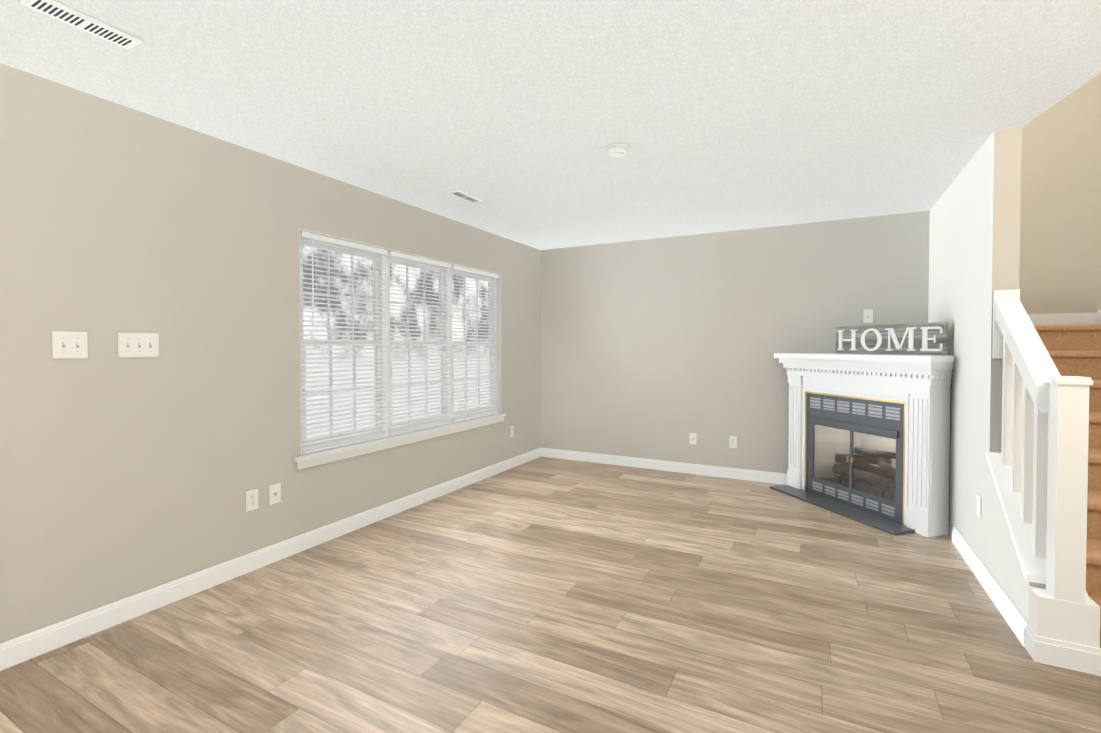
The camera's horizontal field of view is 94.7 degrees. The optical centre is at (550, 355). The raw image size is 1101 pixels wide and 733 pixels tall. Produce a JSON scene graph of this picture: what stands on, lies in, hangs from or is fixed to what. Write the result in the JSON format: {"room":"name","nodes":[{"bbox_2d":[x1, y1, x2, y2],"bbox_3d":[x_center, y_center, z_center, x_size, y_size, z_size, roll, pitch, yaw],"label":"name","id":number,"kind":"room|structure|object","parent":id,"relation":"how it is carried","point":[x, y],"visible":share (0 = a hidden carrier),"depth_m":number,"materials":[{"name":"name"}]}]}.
{"room":"living room","nodes":[
{"label":"living room","id":0,"kind":"room"},
{"bbox_2d":[0,63,540,642],"bbox_3d":[-2.073,0.042,2.425,0.110,2.440,8.380,1,1,28],"label":"wall","id":1,"kind":"structure","parent":0,"point":[120,479],"depth_m":2.56,"materials":[{"name":"paint"}]},
{"bbox_2d":[52,331,87,358],"bbox_3d":[-2.106,-0.045,2.226,0.016,0.118,0.118,1,1,28],"label":"switch plate","id":2,"kind":"object","parent":1,"relation":"attached to","point":[66,344],"visible":1,"depth_m":2.22,"materials":[{"name":"white plastic"}]},
{"bbox_2d":[118,332,158,357],"bbox_3d":[-1.986,-0.049,2.452,0.016,0.118,0.165,1,1,28],"label":"switch plate","id":3,"kind":"object","parent":1,"relation":"attached to","point":[138,344],"visible":1,"depth_m":2.45,"materials":[{"name":"white plastic"}]},
{"bbox_2d":[246,488,258,511],"bbox_3d":[-1.734,0.843,2.950,0.008,0.118,0.072,1,1,28],"label":"electrical outlet","id":4,"kind":"object","parent":1,"relation":"attached to","point":[252,500],"visible":1,"depth_m":2.95,"materials":[{"name":"white plastic"}]},
{"bbox_2d":[0,447,540,670],"bbox_3d":[-1.166,1.182,4.024,0.014,0.105,4.520,1,1,28],"label":"baseboard","id":5,"kind":"structure","parent":1,"relation":"attached to","point":[23,648],"depth_m":2.73,"materials":[{"name":"white wood"}]},
{"bbox_2d":[269,483,280,504],"bbox_3d":[-1.666,0.841,3.072,0.016,0.118,0.072,1,1,28],"label":"electrical outlet","id":6,"kind":"object","parent":1,"relation":"attached to","point":[274,493],"visible":1,"depth_m":3.07,"materials":[{"name":"white plastic"}]},
{"bbox_2d":[299,228,500,455],"bbox_3d":[-1.099,-0.095,4.261,0.110,1.450,2.300,1,1,28],"label":"window","id":7,"kind":"structure","parent":1,"relation":"in","point":[386,262],"depth_m":3.99,"materials":[{"name":"white"}]},
{"bbox_2d":[300,231,498,453],"bbox_3d":[-1.072,-0.097,4.247,0.044,1.430,2.250,1,1,28],"label":"window blinds","id":8,"kind":"object","parent":7,"relation":"attached to","point":[330,240],"visible":0.88,"depth_m":3.88,"materials":[{"name":"white plastic"}]},
{"bbox_2d":[295,413,505,469],"bbox_3d":[-1.062,0.666,4.255,0.095,0.079,2.390,1,1,28],"label":"window sill","id":9,"kind":"structure","parent":1,"relation":"attached to","point":[311,459],"depth_m":3.86,"materials":[{"name":"white wood"}]},
{"bbox_2d":[510,426,513,436],"bbox_3d":[-0.415,0.820,5.442,0.008,0.118,0.072,1,1,28],"label":"electrical outlet","id":10,"kind":"object","parent":1,"relation":"attached to","point":[511,431],"visible":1,"depth_m":5.44,"materials":[{"name":"white plastic"}]},
{"bbox_2d":[0,457,1100,732],"bbox_3d":[0.079,1.331,1.308,4.980,0.100,8.380,1,1,28],"label":"floor","id":11,"kind":"structure","parent":0,"point":[548,595],"depth_m":2.29,"materials":[{"name":"brown wood"}]},
{"bbox_2d":[770,353,954,536],"bbox_3d":[2.377,0.614,4.058,1.196,1.240,1.120,1,1,28],"label":"fireplace","id":12,"kind":"object","parent":11,"relation":"on","point":[869,439],"visible":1,"depth_m":3.91,"materials":[{"name":"white wood"}]},
{"bbox_2d":[836,322,947,354],"bbox_3d":[2.573,-0.119,3.889,0.036,0.226,0.900,0,1,-17],"label":"home sign","id":13,"kind":"object","parent":12,"relation":"on","point":[924,339],"visible":1,"depth_m":3.80,"materials":[{"name":"grey wood"}]},
{"bbox_2d":[992,289,1100,675],"bbox_3d":[2.255,0.463,2.351,0.200,1.600,0.711,1,1,28],"label":"stair railing","id":14,"kind":"object","parent":11,"relation":"on","point":[1045,429],"visible":1,"depth_m":2.10,"materials":[{"name":"white wood"}]},
{"bbox_2d":[1033,309,1100,648],"bbox_3d":[3.119,0.465,2.942,0.920,1.576,2.395,1,1,28],"label":"stairs","id":15,"kind":"structure","parent":11,"relation":"on","point":[1073,350],"depth_m":3.10,"materials":[{"name":"brown wood"}]},
{"bbox_2d":[0,0,1100,249],"bbox_3d":[-0.230,-1.221,1.428,4.280,0.120,8.380,1,1,28],"label":"ceiling","id":16,"kind":"structure","parent":0,"point":[516,116],"depth_m":2.26,"materials":[{"name":"white paint"}]},
{"bbox_2d":[18,0,142,49],"bbox_3d":[-1.631,-1.162,1.775,0.110,0.010,0.300,1,1,28],"label":"ceiling vent","id":17,"kind":"object","parent":16,"relation":"in","point":[80,20],"visible":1,"depth_m":1.76,"materials":[{"name":"white metal"}]},
{"bbox_2d":[447,190,482,202],"bbox_3d":[-0.644,-1.197,3.831,0.110,0.010,0.300,1,1,28],"label":"ceiling vent","id":18,"kind":"object","parent":16,"relation":"in","point":[464,196],"visible":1,"depth_m":3.81,"materials":[{"name":"white metal"}]},
{"bbox_2d":[605,143,628,156],"bbox_3d":[0.381,-1.166,2.904,0.136,0.040,0.136,1,1,28],"label":"smoke detector","id":19,"kind":"object","parent":16,"relation":"attached to","point":[617,150],"visible":1,"depth_m":2.87,"materials":[{"name":"white plastic"}]},
{"bbox_2d":[541,73,1100,473],"bbox_3d":[2.014,-1.281,4.918,4.760,5.000,0.110,1,1,28],"label":"wall","id":20,"kind":"structure","parent":0,"point":[659,348],"depth_m":4.94,"materials":[{"name":"paint"}]},
{"bbox_2d":[541,447,786,484],"bbox_3d":[1.146,1.159,5.349,2.860,0.105,0.014,1,1,28],"label":"baseboard","id":21,"kind":"structure","parent":20,"relation":"attached to","point":[732,473],"depth_m":5.29,"materials":[{"name":"white wood"}]},
{"bbox_2d":[689,433,696,444],"bbox_3d":[1.455,0.855,5.179,0.072,0.118,0.016,1,1,28],"label":"electrical outlet","id":22,"kind":"object","parent":20,"relation":"attached to","point":[693,438],"visible":1,"depth_m":5.18,"materials":[{"name":"white plastic"}]},
{"bbox_2d":[729,436,736,447],"bbox_3d":[1.801,0.858,5.000,0.072,0.118,0.008,1,1,28],"label":"electrical outlet","id":23,"kind":"object","parent":20,"relation":"attached to","point":[732,441],"visible":1,"depth_m":5.00,"materials":[{"name":"white plastic"}]},
{"bbox_2d":[863,309,872,322],"bbox_3d":[2.789,-0.343,4.452,0.072,0.118,0.016,1,1,28],"label":"switch plate","id":24,"kind":"object","parent":20,"relation":"attached to","point":[867,315],"visible":1,"depth_m":4.45,"materials":[{"name":"white plastic"}]},
{"bbox_2d":[1027,312,1097,324],"bbox_3d":[3.678,-0.271,3.983,0.928,0.100,0.014,1,1,28],"label":"baseboard","id":25,"kind":"structure","parent":20,"relation":"attached to","point":[1063,318],"depth_m":3.85,"materials":[{"name":"white wood"}]},
{"bbox_2d":[928,127,1045,623],"bbox_3d":[2.663,-1.251,3.171,0.125,5.000,2.370,1,1,28],"label":"wall","id":26,"kind":"structure","parent":0,"point":[974,246],"depth_m":2.84,"materials":[{"name":"paint"}]},
{"bbox_2d":[977,494,981,518],"bbox_3d":[2.420,0.854,2.866,0.008,0.118,0.072,1,1,28],"label":"electrical outlet","id":27,"kind":"object","parent":26,"relation":"attached to","point":[979,498],"visible":0.98,"depth_m":2.85,"materials":[{"name":"white plastic"}]},
{"bbox_2d":[952,526,1027,646],"bbox_3d":[2.373,1.203,2.790,0.014,0.105,1.349,1,1,28],"label":"baseboard","id":28,"kind":"structure","parent":26,"relation":"attached to","point":[1009,612],"depth_m":2.60,"materials":[{"name":"white wood"}]},
{"label":"outside","id":29,"kind":"structure","parent":0,"visible":0},
{"bbox_2d":[303,246,489,437],"bbox_3d":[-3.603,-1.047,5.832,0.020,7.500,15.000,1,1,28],"label":"window panes","id":30,"kind":"structure","parent":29,"point":[360,304],"depth_m":7.59,"materials":[{"name":"clear glass"}]}
]}

